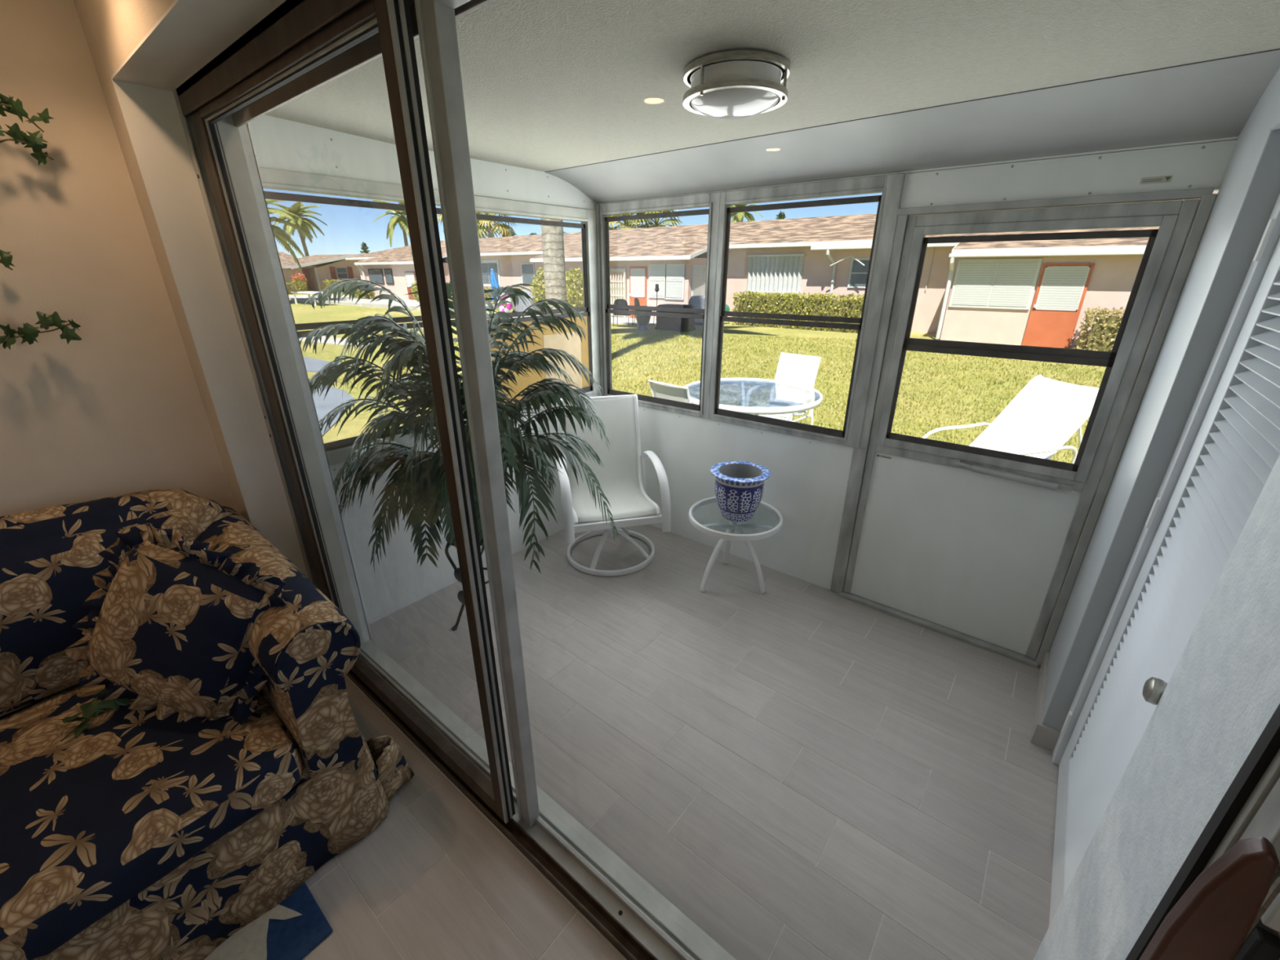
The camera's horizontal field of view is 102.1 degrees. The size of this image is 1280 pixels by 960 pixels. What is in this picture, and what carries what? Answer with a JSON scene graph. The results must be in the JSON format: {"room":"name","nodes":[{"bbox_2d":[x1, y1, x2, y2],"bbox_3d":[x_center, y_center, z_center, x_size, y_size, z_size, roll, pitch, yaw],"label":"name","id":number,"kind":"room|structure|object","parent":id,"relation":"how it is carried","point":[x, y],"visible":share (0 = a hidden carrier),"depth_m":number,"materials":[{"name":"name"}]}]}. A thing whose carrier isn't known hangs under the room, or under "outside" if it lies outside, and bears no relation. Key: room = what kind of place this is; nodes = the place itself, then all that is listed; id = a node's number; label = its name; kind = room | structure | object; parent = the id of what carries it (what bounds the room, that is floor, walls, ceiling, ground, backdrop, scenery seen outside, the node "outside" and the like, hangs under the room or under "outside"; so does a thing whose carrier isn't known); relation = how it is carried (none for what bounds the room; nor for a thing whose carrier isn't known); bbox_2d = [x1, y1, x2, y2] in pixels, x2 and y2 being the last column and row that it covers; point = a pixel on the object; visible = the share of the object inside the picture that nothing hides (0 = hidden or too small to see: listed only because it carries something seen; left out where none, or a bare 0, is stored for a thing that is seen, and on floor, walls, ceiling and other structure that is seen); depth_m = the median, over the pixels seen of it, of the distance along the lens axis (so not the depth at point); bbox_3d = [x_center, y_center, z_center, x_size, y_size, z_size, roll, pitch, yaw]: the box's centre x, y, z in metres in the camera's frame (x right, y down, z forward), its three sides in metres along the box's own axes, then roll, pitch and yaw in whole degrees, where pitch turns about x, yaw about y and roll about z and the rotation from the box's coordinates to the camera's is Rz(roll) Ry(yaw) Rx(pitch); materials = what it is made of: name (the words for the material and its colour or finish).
{"room":"living room","nodes":[
{"label":"living room","id":0,"kind":"room"},
{"bbox_2d":[0,0,237,516],"bbox_3d":[-2.878,0.295,0.540,0.150,2.620,3.893,17,27,36],"label":"wall","id":1,"kind":"structure","parent":0,"point":[117,410],"depth_m":1.59,"materials":[{"name":"beige paint"}]},
{"bbox_2d":[0,249,15,270],"bbox_3d":[-1.795,-0.612,1.386,0.159,0.092,0.071,-12,25,-28],"label":"sprig","id":2,"kind":"object","parent":1,"relation":"attached to","point":[6,260],"visible":1,"depth_m":1.42,"materials":[{"name":"green plant"}]},
{"bbox_2d":[0,123,53,165],"bbox_3d":[-1.746,-0.858,1.359,0.295,0.150,0.073,-15,26,-33],"label":"sprig","id":3,"kind":"object","parent":1,"relation":"attached to","point":[34,140],"visible":1,"depth_m":1.41,"materials":[{"name":"green plant"}]},
{"bbox_2d":[0,93,53,132],"bbox_3d":[-1.731,-0.924,1.325,0.335,0.186,0.100,-15,26,-33],"label":"sprig","id":4,"kind":"object","parent":1,"relation":"attached to","point":[13,107],"visible":1,"depth_m":1.37,"materials":[{"name":"green plant"}]},
{"bbox_2d":[0,311,81,350],"bbox_3d":[-1.785,-0.416,1.477,0.279,0.119,0.088,-11,25,-26],"label":"sprig","id":5,"kind":"object","parent":1,"relation":"attached to","point":[28,333],"visible":1,"depth_m":1.50,"materials":[{"name":"green plant"}]},
{"bbox_2d":[73,0,250,523],"bbox_3d":[-0.606,0.065,1.379,3.900,2.820,0.307,17,27,36],"label":"wall","id":6,"kind":"structure","parent":0,"point":[113,29],"depth_m":1.50,"materials":[{"name":"beige paint"}]},
{"bbox_2d":[111,0,309,579],"bbox_3d":[-0.434,0.144,1.142,2.579,2.130,0.135,17,27,36],"label":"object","id":7,"kind":"structure","parent":6,"relation":"attached to","point":[189,34],"depth_m":1.62,"materials":[{"name":"white paint"}]},
{"bbox_2d":[343,640,736,959],"bbox_3d":[-0.340,1.255,1.716,2.580,0.360,0.178,17,27,36],"label":"trim","id":8,"kind":"structure","parent":6,"relation":"attached to","point":[688,931],"depth_m":1.59,"materials":[{"name":"white metal"}]},
{"bbox_2d":[173,0,1279,959],"bbox_3d":[-0.357,0.120,1.236,2.580,2.144,0.178,17,27,36],"label":"door","id":9,"kind":"structure","parent":6,"relation":"in","point":[1223,903],"depth_m":1.20,"materials":[{"name":"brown metal"}]},
{"bbox_2d":[238,123,370,642],"bbox_3d":[-1.450,-0.197,2.203,0.404,2.390,0.033,17,27,36],"label":"wall","id":10,"kind":"structure","parent":0,"point":[244,132],"depth_m":1.96,"materials":[{"name":"white paint"}]},
{"bbox_2d":[247,114,597,625],"bbox_3d":[-0.915,-0.511,3.076,0.072,2.620,2.092,17,27,36],"label":"wall","id":11,"kind":"structure","parent":0,"point":[398,581],"depth_m":2.76,"materials":[{"name":"paint"}]},
{"bbox_2d":[257,167,466,465],"bbox_3d":[-1.244,-0.761,2.533,0.065,1.230,0.961,17,27,36],"label":"window","id":12,"kind":"structure","parent":11,"relation":"in","point":[337,451],"depth_m":2.29,"materials":[{"name":"white metal"}]},
{"bbox_2d":[474,195,600,418],"bbox_3d":[-0.609,-1.053,3.264,0.065,1.225,0.960,17,27,36],"label":"window","id":13,"kind":"structure","parent":11,"relation":"in","point":[587,352],"depth_m":3.36,"materials":[{"name":"white metal"}]},
{"bbox_2d":[301,674,624,959],"bbox_3d":[-0.819,1.422,0.954,3.100,0.100,1.622,17,27,36],"label":"floor","id":14,"kind":"structure","parent":0,"point":[435,879],"depth_m":1.47,"materials":[{"name":"tile"}]},
{"bbox_2d":[0,488,414,959],"bbox_3d":[-1.818,0.797,1.079,1.109,0.987,2.212,17,27,36],"label":"sofa","id":15,"kind":"object","parent":14,"relation":"on","point":[140,835],"visible":0.77,"depth_m":1.36,"materials":[{"name":"blue fabric"}]},
{"bbox_2d":[56,688,128,741],"bbox_3d":[-1.519,0.593,1.541,0.132,0.080,0.448,-1,22,-3],"label":"sprig","id":16,"kind":"object","parent":15,"relation":"on","point":[91,709],"visible":0.3,"depth_m":1.42,"materials":[{"name":"green plant"}]},
{"bbox_2d":[0,488,228,719],"bbox_3d":[-1.825,0.405,1.543,0.366,0.607,1.101,9,23,39],"label":"cushion","id":17,"kind":"object","parent":15,"relation":"on","point":[50,558],"depth_m":1.48,"materials":[{"name":"multicoloured fabric"}]},
{"bbox_2d":[0,684,302,959],"bbox_3d":[-1.490,0.812,1.291,0.839,0.213,0.968,17,27,36],"label":"seat cushion","id":18,"kind":"object","parent":15,"relation":"on","point":[95,825],"depth_m":1.23,"materials":[{"name":"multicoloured fabric"}]},
{"bbox_2d":[64,522,288,726],"bbox_3d":[-1.259,0.417,1.419,0.601,0.574,0.223,3,22,7],"label":"throw pillow","id":19,"kind":"object","parent":15,"relation":"on","point":[169,625],"visible":0.88,"depth_m":1.37,"materials":[{"name":"blue fabric"}]},
{"bbox_2d":[444,499,483,539],"bbox_3d":[-0.885,0.194,2.690,0.250,0.200,0.250,17,27,36],"label":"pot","id":20,"kind":"object","parent":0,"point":[479,533],"depth_m":2.64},
{"bbox_2d":[367,520,1058,959],"bbox_3d":[0.234,0.931,2.602,2.990,0.100,2.070,17,27,36],"label":"floor","id":21,"kind":"structure","parent":0,"point":[802,770],"depth_m":2.09,"materials":[{"name":"tile"}]},
{"bbox_2d":[444,533,488,631],"bbox_3d":[-0.912,0.519,2.802,0.294,0.514,0.328,17,27,36],"label":"plant stand","id":22,"kind":"object","parent":21,"relation":"on","point":[456,572],"visible":0.23,"depth_m":2.72,"materials":[{"name":"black metal"}]},
{"bbox_2d":[298,278,617,573],"bbox_3d":[-0.830,-0.240,2.492,1.424,1.363,0.826,-2,22,-5],"label":"potted palm","id":23,"kind":"object","parent":22,"relation":"on","point":[424,474],"visible":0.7,"depth_m":2.32,"materials":[{"name":"green plant"}]},
{"bbox_2d":[555,394,671,576],"bbox_3d":[-0.204,0.023,3.363,0.657,1.016,0.656,-5,23,-13],"label":"swivel chair","id":24,"kind":"object","parent":21,"relation":"on","point":[622,478],"visible":0.84,"depth_m":3.46,"materials":[{"name":"white"}]},
{"bbox_2d":[688,496,782,593],"bbox_3d":[0.561,0.412,3.130,0.548,0.466,0.548,17,27,36],"label":"side table","id":25,"kind":"object","parent":21,"relation":"on","point":[726,537],"visible":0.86,"depth_m":3.05,"materials":[{"name":"white metal"}]},
{"bbox_2d":[710,460,770,521],"bbox_3d":[0.569,0.076,2.985,0.336,0.285,0.336,17,27,36],"label":"planter","id":26,"kind":"object","parent":25,"relation":"on","point":[739,486],"visible":1,"depth_m":2.90,"materials":[{"name":"blue ceramic"}]},
{"bbox_2d":[264,0,1279,171],"bbox_3d":[0.119,-1.214,1.532,3.150,0.027,1.627,17,27,36],"label":"ceiling","id":27,"kind":"structure","parent":0,"point":[548,85],"depth_m":1.42,"materials":[{"name":"white paint"}]},
{"bbox_2d":[682,49,790,119],"bbox_3d":[0.275,-1.126,1.503,0.300,0.114,0.300,17,27,36],"label":"ceiling lamp","id":28,"kind":"object","parent":27,"relation":"attached to","point":[735,84],"visible":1,"depth_m":1.41,"materials":[{"name":"silver glass"}]},
{"bbox_2d":[596,51,1269,164],"bbox_3d":[0.362,-1.424,1.730,3.300,0.080,2.320,17,27,36],"label":"trim","id":29,"kind":"structure","parent":27,"relation":"attached to","point":[1268,51],"depth_m":2.10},
{"bbox_2d":[544,48,1279,204],"bbox_3d":[0.775,-1.444,2.317,3.150,0.138,0.462,17,27,36],"label":"ceiling","id":30,"kind":"structure","parent":0,"point":[1212,100],"depth_m":1.95,"materials":[{"name":"white paint"}]},
{"bbox_2d":[594,136,1238,594],"bbox_3d":[0.933,-0.427,2.895,3.100,2.600,0.080,17,27,36],"label":"wall","id":31,"kind":"structure","parent":0,"point":[815,486],"depth_m":2.89,"materials":[{"name":"paint"}]},
{"bbox_2d":[599,191,720,418],"bbox_3d":[0.104,-1.095,3.350,0.905,1.280,0.065,17,27,36],"label":"window","id":32,"kind":"structure","parent":31,"relation":"in","point":[712,200],"depth_m":3.24,"materials":[{"name":"metal"}]},
{"bbox_2d":[709,174,887,445],"bbox_3d":[0.794,-0.887,2.834,0.869,1.280,0.065,17,27,36],"label":"window","id":33,"kind":"structure","parent":31,"relation":"in","point":[869,184],"depth_m":2.77,"materials":[{"name":"metal"}]},
{"bbox_2d":[838,187,1217,667],"bbox_3d":[1.570,-0.160,2.433,1.014,2.050,0.092,17,27,36],"label":"door","id":34,"kind":"structure","parent":31,"relation":"in","point":[984,548],"depth_m":2.41,"materials":[{"name":"metal"}]},
{"bbox_2d":[1142,176,1171,182],"bbox_3d":[1.835,-1.066,1.837,0.075,0.015,0.001,17,27,36],"label":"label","id":35,"kind":"object","parent":31,"relation":"attached to","point":[1145,179],"depth_m":1.84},
{"bbox_2d":[1030,49,1279,751],"bbox_3d":[1.585,0.070,1.500,0.228,2.520,1.463,17,27,36],"label":"wall","id":36,"kind":"structure","parent":0,"point":[1249,191],"depth_m":1.67,"materials":[{"name":"white paint"}]},
{"bbox_2d":[1048,193,1279,926],"bbox_3d":[1.395,0.241,1.343,0.120,2.120,0.910,17,27,36],"label":"door","id":37,"kind":"structure","parent":36,"relation":"in","point":[1227,450],"depth_m":1.40,"materials":[{"name":"white paint"}]},
{"bbox_2d":[1033,454,1279,959],"bbox_3d":[0.958,0.377,0.736,0.170,2.520,0.607,17,27,36],"label":"wall","id":38,"kind":"structure","parent":0,"point":[1223,691],"depth_m":0.89,"materials":[{"name":"white paint"}]},
{"bbox_3d":[-2.082,2.006,-0.498,3.100,0.100,2.400,17,27,36],"label":"floor","id":39,"kind":"structure","parent":0,"visible":0},
{"bbox_2d":[204,882,333,959],"bbox_3d":[-1.652,1.416,0.817,0.560,0.012,1.982,17,27,36],"label":"rug","id":40,"kind":"object","parent":39,"relation":"on","point":[292,929],"visible":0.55,"depth_m":1.36,"materials":[{"name":"blue fabric"}]},
{"label":"outside","id":41,"kind":"structure","parent":0,"visible":0},
{"bbox_2d":[288,292,1105,462],"bbox_3d":[-0.540,-20.425,55.619,210.000,0.220,150.000,17,27,36],"label":"lawn","id":42,"kind":"structure","parent":41,"point":[307,313],"depth_m":11.14,"materials":[{"name":"green plant"}]},
{"bbox_2d":[265,199,313,268],"bbox_3d":[-22.379,-13.562,30.133,6.602,6.225,6.225,17,27,36],"label":"palm tree","id":43,"kind":"object","parent":42,"relation":"on","point":[278,233],"visible":0.2,"depth_m":30.22,"materials":[{"name":"green plant"}]},
{"bbox_2d":[285,281,293,293],"bbox_3d":[-29.349,-15.628,42.213,1.318,1.077,1.820,17,27,36],"label":"hedge","id":44,"kind":"object","parent":42,"relation":"on","point":[288,285],"visible":0.15,"depth_m":42.31,"materials":[{"name":"green plant"}]},
{"bbox_2d":[289,270,307,293],"bbox_3d":[-28.266,-16.422,42.985,1.181,1.848,1.139,17,27,36],"label":"shrub","id":45,"kind":"object","parent":42,"relation":"on","point":[295,278],"visible":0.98,"depth_m":42.90,"materials":[{"name":"green plant"}]},
{"bbox_2d":[272,201,327,256],"bbox_3d":[-35.673,-24.829,54.930,4.877,8.608,5.299,17,27,36],"label":"palm tree","id":46,"kind":"object","parent":42,"relation":"on","point":[298,209],"visible":0.77,"depth_m":53.63,"materials":[{"name":"green plant"}]},
{"bbox_2d":[290,291,331,306],"bbox_3d":[-19.611,-10.852,30.904,3.200,0.720,1.000,17,27,36],"label":"table","id":47,"kind":"object","parent":42,"relation":"on","point":[293,292],"visible":0.8,"depth_m":30.91,"materials":[{"name":"white plastic"}]},
{"bbox_2d":[302,356,340,372],"bbox_3d":[-8.818,-2.956,12.575,6.647,0.062,1.542,20,30,41],"label":"path","id":48,"kind":"structure","parent":42,"relation":"on","point":[312,365],"depth_m":11.61,"materials":[{"name":"grey concrete"}]},
{"bbox_2d":[278,252,367,292],"bbox_3d":[-33.044,-18.674,46.504,10.850,3.480,19.000,17,27,36],"label":"gabled house","id":49,"kind":"structure","parent":42,"relation":"on","point":[316,268],"depth_m":45.92,"materials":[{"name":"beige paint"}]},
{"bbox_2d":[328,266,337,279],"bbox_3d":[-27.393,-18.476,46.184,0.090,1.050,0.420,17,27,36],"label":"shutter","id":50,"kind":"object","parent":49,"relation":"hanging from","point":[332,270],"depth_m":46.15,"materials":[{"name":"wood"}]},
{"bbox_2d":[346,266,354,279],"bbox_3d":[-26.451,-18.912,47.267,0.090,1.050,0.420,17,27,36],"label":"shutter","id":51,"kind":"object","parent":49,"relation":"hanging from","point":[350,271],"depth_m":47.24,"materials":[{"name":"wood"}]},
{"bbox_2d":[309,380,355,435],"bbox_3d":[-6.798,-0.869,7.391,4.875,0.062,9.436,-10,24,-23],"label":"path","id":52,"kind":"structure","parent":42,"relation":"on","point":[334,397],"depth_m":8.28,"materials":[{"name":"grey concrete"}]},
{"bbox_2d":[323,279,342,293],"bbox_3d":[-26.761,-16.884,45.105,1.205,1.275,1.206,17,27,36],"label":"hedge","id":53,"kind":"object","parent":42,"relation":"on","point":[327,282],"visible":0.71,"depth_m":44.80,"materials":[{"name":"green plant"}]},
{"bbox_2d":[298,335,372,346],"bbox_3d":[-10.316,-4.391,16.140,7.300,0.062,1.400,17,27,36],"label":"path","id":54,"kind":"structure","parent":42,"relation":"on","point":[331,340],"depth_m":15.52,"materials":[{"name":"concrete"}]},
{"bbox_2d":[338,280,360,292],"bbox_3d":[-25.675,-17.688,47.186,1.160,1.164,3.854,17,27,36],"label":"hedge","id":55,"kind":"object","parent":42,"relation":"on","point":[343,289],"visible":0.04,"depth_m":46.18,"materials":[{"name":"green plant"}]},
{"bbox_2d":[348,288,375,298],"bbox_3d":[-19.126,-12.742,35.620,2.290,0.826,1.077,17,27,36],"label":"hedge","id":56,"kind":"object","parent":42,"relation":"on","point":[371,295],"visible":0.34,"depth_m":35.19,"materials":[{"name":"green plant"}]},
{"bbox_2d":[360,241,370,253],"bbox_3d":[-33.277,-26.193,62.904,2.050,5.180,1.768,-20,30,-41],"label":"tree","id":57,"kind":"object","parent":42,"relation":"on","point":[364,246],"visible":0.4,"depth_m":62.15,"materials":[{"name":"green plant"}]},
{"bbox_2d":[372,200,409,247],"bbox_3d":[-22.688,-23.022,50.751,4.893,8.374,5.090,1,22,3],"label":"palm tree","id":58,"kind":"object","parent":42,"relation":"on","point":[402,220],"visible":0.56,"depth_m":49.19,"materials":[{"name":"green plant"}]},
{"bbox_2d":[288,294,498,311],"bbox_3d":[-18.149,-11.373,33.163,23.000,0.300,5.000,17,27,36],"label":"path","id":59,"kind":"structure","parent":42,"relation":"on","point":[411,304],"depth_m":31.02,"materials":[{"name":"concrete"}]},
{"bbox_2d":[358,284,369,299],"bbox_3d":[-18.113,-12.449,33.945,0.840,1.129,0.788,17,27,36],"label":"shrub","id":60,"kind":"object","parent":59,"relation":"on","point":[366,286],"visible":0.2,"depth_m":33.86,"materials":[{"name":"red plant"}]},
{"bbox_2d":[410,280,418,302],"bbox_3d":[-12.889,-10.994,30.269,1.145,1.376,1.059,17,27,36],"label":"shrub","id":61,"kind":"object","parent":59,"relation":"on","point":[414,288],"visible":0.3,"depth_m":30.02,"materials":[{"name":"green plant"}]},
{"bbox_2d":[436,205,484,238],"bbox_3d":[-16.277,-22.274,48.048,5.219,9.005,5.561,17,27,36],"label":"palm tree","id":62,"kind":"object","parent":42,"relation":"on","point":[440,216],"visible":0.02,"depth_m":46.90,"materials":[{"name":"green plant"}]},
{"bbox_2d":[475,212,515,238],"bbox_3d":[-13.160,-21.035,45.593,5.079,8.540,4.991,-3,22,-6],"label":"palm tree","id":63,"kind":"object","parent":42,"relation":"on","point":[488,229],"visible":0.17,"depth_m":44.69,"materials":[{"name":"green plant"}]},
{"bbox_2d":[490,268,501,311],"bbox_3d":[-7.487,-9.936,27.072,0.656,2.089,0.573,17,27,36],"label":"parasol","id":64,"kind":"object","parent":42,"relation":"on","point":[494,282],"visible":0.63,"depth_m":26.85,"materials":[{"name":"blue fabric"}]},
{"bbox_2d":[502,230,517,236],"bbox_3d":[-13.551,-22.808,53.648,3.329,5.813,3.938,11,24,25],"label":"tree","id":65,"kind":"object","parent":42,"relation":"on","point":[510,230],"visible":0.06,"depth_m":52.71,"materials":[{"name":"green plant"}]},
{"bbox_2d":[484,286,542,308],"bbox_3d":[-7.828,-10.397,29.664,6.992,1.352,1.149,17,27,36],"label":"hedge","id":66,"kind":"object","parent":42,"relation":"on","point":[487,295],"visible":0.08,"depth_m":29.81,"materials":[{"name":"green plant"}]},
{"bbox_2d":[540,217,567,315],"bbox_3d":[-1.284,-10.277,6.607,6.781,18.002,6.379,17,27,36],"label":"palm tree","id":67,"kind":"object","parent":42,"relation":"on","point":[553,240],"visible":0.16,"depth_m":9.10,"materials":[{"name":"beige plant"}]},
{"bbox_2d":[512,314,702,326],"bbox_3d":[-2.480,-6.842,22.189,11.300,0.090,3.800,17,27,36],"label":"path","id":68,"kind":"structure","parent":42,"relation":"on","point":[620,320],"depth_m":21.35,"materials":[{"name":"concrete"}]},
{"bbox_2d":[497,293,511,312],"bbox_3d":[-6.635,-8.658,25.348,0.967,0.965,0.260,17,27,36],"label":"ring","id":69,"kind":"object","parent":68,"relation":"on","point":[508,305],"visible":0.59,"depth_m":25.19,"materials":[{"name":"plastic"}]},
{"bbox_2d":[511,288,540,312],"bbox_3d":[-5.595,-8.818,25.557,1.500,1.140,0.720,17,27,36],"label":"patio chair","id":70,"kind":"object","parent":68,"relation":"on","point":[521,307],"visible":0.37,"depth_m":25.22,"materials":[{"name":"white plastic"}]},
{"bbox_2d":[529,266,546,315],"bbox_3d":[-4.481,-8.777,24.136,1.228,2.139,1.176,6,23,16],"label":"shrub","id":71,"kind":"object","parent":68,"relation":"on","point":[540,289],"visible":0.49,"depth_m":23.85,"materials":[{"name":"green plant"}]},
{"bbox_2d":[565,267,583,312],"bbox_3d":[-2.836,-8.119,22.551,1.397,2.104,1.321,7,23,17],"label":"shrub","id":72,"kind":"object","parent":68,"relation":"on","point":[573,292],"visible":0.63,"depth_m":22.14,"materials":[{"name":"green plant"}]},
{"bbox_2d":[609,267,626,317],"bbox_3d":[-1.175,-8.282,22.940,1.420,2.100,0.080,17,27,36],"label":"fence","id":73,"kind":"object","parent":68,"relation":"on","point":[614,285],"visible":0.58,"depth_m":22.65,"materials":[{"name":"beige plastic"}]},
{"bbox_2d":[634,297,654,324],"bbox_3d":[0.143,-6.418,19.704,0.634,0.981,0.629,-8,23,-20],"label":"mesh chair","id":74,"kind":"object","parent":68,"relation":"on","point":[637,303],"visible":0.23,"depth_m":19.54,"materials":[{"name":"black paint"}]},
{"bbox_2d":[654,284,659,306],"bbox_3d":[0.651,-6.791,20.040,0.180,1.500,0.180,17,27,36],"label":"torch","id":75,"kind":"object","parent":68,"relation":"on","point":[656,289],"visible":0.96,"depth_m":19.77,"materials":[{"name":"black paint"}]},
{"bbox_2d":[688,295,705,325],"bbox_3d":[2.398,-6.476,19.755,1.000,1.050,0.620,17,27,36],"label":"covered grill","id":76,"kind":"object","parent":68,"relation":"on","point":[697,301],"visible":0.37,"depth_m":19.51,"materials":[{"name":"grey fabric"}]},
{"bbox_2d":[613,298,632,327],"bbox_3d":[-0.639,-6.221,19.216,0.629,0.981,0.634,5,23,13],"label":"mesh chair","id":77,"kind":"object","parent":42,"relation":"on","point":[618,301],"visible":0.55,"depth_m":18.87,"materials":[{"name":"black paint"}]},
{"bbox_2d":[608,212,654,230],"bbox_3d":[-0.916,-16.459,36.594,4.885,6.772,4.712,17,27,36],"label":"palm tree","id":78,"kind":"object","parent":42,"relation":"on","point":[627,223],"visible":0.24,"depth_m":35.58,"materials":[{"name":"green plant"}]},
{"bbox_2d":[635,310,652,330],"bbox_3d":[0.112,-5.731,18.373,0.720,0.780,0.720,17,27,36],"label":"urn planter","id":79,"kind":"object","parent":42,"relation":"on","point":[642,321],"visible":0.59,"depth_m":18.24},
{"bbox_2d":[628,209,684,228],"bbox_3d":[1.013,-16.683,36.977,4.469,6.901,4.603,17,27,36],"label":"palm tree","id":80,"kind":"object","parent":42,"relation":"on","point":[672,221],"visible":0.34,"depth_m":36.11,"materials":[{"name":"green plant"}]},
{"bbox_2d":[647,379,691,403],"bbox_3d":[0.489,-0.612,5.479,0.640,0.916,0.657,-19,29,-39],"label":"patio chair","id":81,"kind":"object","parent":42,"relation":"on","point":[659,389],"visible":0.2,"depth_m":5.16,"materials":[{"name":"white"}]},
{"bbox_2d":[655,303,695,331],"bbox_3d":[1.252,-5.761,18.339,1.240,0.860,0.720,17,27,36],"label":"covered grill","id":82,"kind":"object","parent":42,"relation":"on","point":[666,323],"visible":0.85,"depth_m":18.07,"materials":[{"name":"grey fabric"}]},
{"bbox_2d":[337,333,1106,462],"bbox_3d":[0.986,-2.802,12.036,18.446,0.079,14.311,17,27,36],"label":"grass blades","id":83,"kind":"object","parent":42,"relation":"on","point":[615,375],"visible":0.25,"depth_m":10.33,"materials":[{"name":"green plant"}]},
{"bbox_2d":[724,303,729,324],"bbox_3d":[3.245,-6.577,20.502,0.532,0.772,0.436,17,27,36],"label":"hose reel","id":84,"kind":"object","parent":42,"relation":"on","point":[727,308],"visible":0.14,"depth_m":20.33,"materials":[{"name":"green plastic"}]},
{"bbox_2d":[730,204,762,222],"bbox_3d":[7.633,-18.241,40.537,3.525,7.133,3.692,17,27,36],"label":"palm tree","id":85,"kind":"object","parent":42,"relation":"on","point":[739,217],"visible":0.32,"depth_m":39.22,"materials":[{"name":"green plant"}]},
{"bbox_2d":[683,377,822,421],"bbox_3d":[1.196,-0.625,5.759,1.512,0.743,1.512,17,27,36],"label":"patio table","id":86,"kind":"object","parent":42,"relation":"on","point":[799,407],"visible":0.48,"depth_m":5.61,"materials":[{"name":"white metal"}]},
{"bbox_2d":[775,210,785,219],"bbox_3d":[14.211,-23.620,53.370,2.027,7.526,1.840,-12,25,-28],"label":"tree","id":87,"kind":"object","parent":42,"relation":"on","point":[781,215],"visible":0.18,"depth_m":51.93,"materials":[{"name":"green plant"}]},
{"bbox_2d":[345,191,1217,349],"bbox_3d":[-0.399,-11.426,28.170,51.620,4.228,11.085,17,27,36],"label":"house","id":88,"kind":"structure","parent":42,"relation":"on","point":[1037,293],"depth_m":18.32,"materials":[{"name":"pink paint"}]},
{"bbox_2d":[745,351,822,425],"bbox_3d":[1.710,-0.957,6.202,0.640,1.018,0.657,-19,29,-39],"label":"patio chair","id":89,"kind":"object","parent":42,"relation":"on","point":[800,369],"visible":0.64,"depth_m":6.23,"materials":[{"name":"white"}]},
{"bbox_2d":[731,290,864,333],"bbox_3d":[5.887,-6.091,18.799,5.602,1.504,1.103,17,27,36],"label":"hedge","id":90,"kind":"object","parent":42,"relation":"on","point":[799,305],"visible":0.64,"depth_m":18.54,"materials":[{"name":"green plant"}]},
{"bbox_2d":[922,374,1099,463],"bbox_3d":[2.956,-0.270,4.450,1.940,1.053,0.773,-7,23,-18],"label":"lounge chair","id":91,"kind":"object","parent":42,"relation":"on","point":[1039,420],"visible":0.58,"depth_m":4.56,"materials":[{"name":"white"}]},
{"bbox_2d":[1073,306,1125,351],"bbox_3d":[12.801,-3.373,12.136,3.998,1.271,0.917,17,27,36],"label":"hedge","id":92,"kind":"object","parent":42,"relation":"on","point":[1104,331],"visible":0.25,"depth_m":12.86,"materials":[{"name":"green plant"}]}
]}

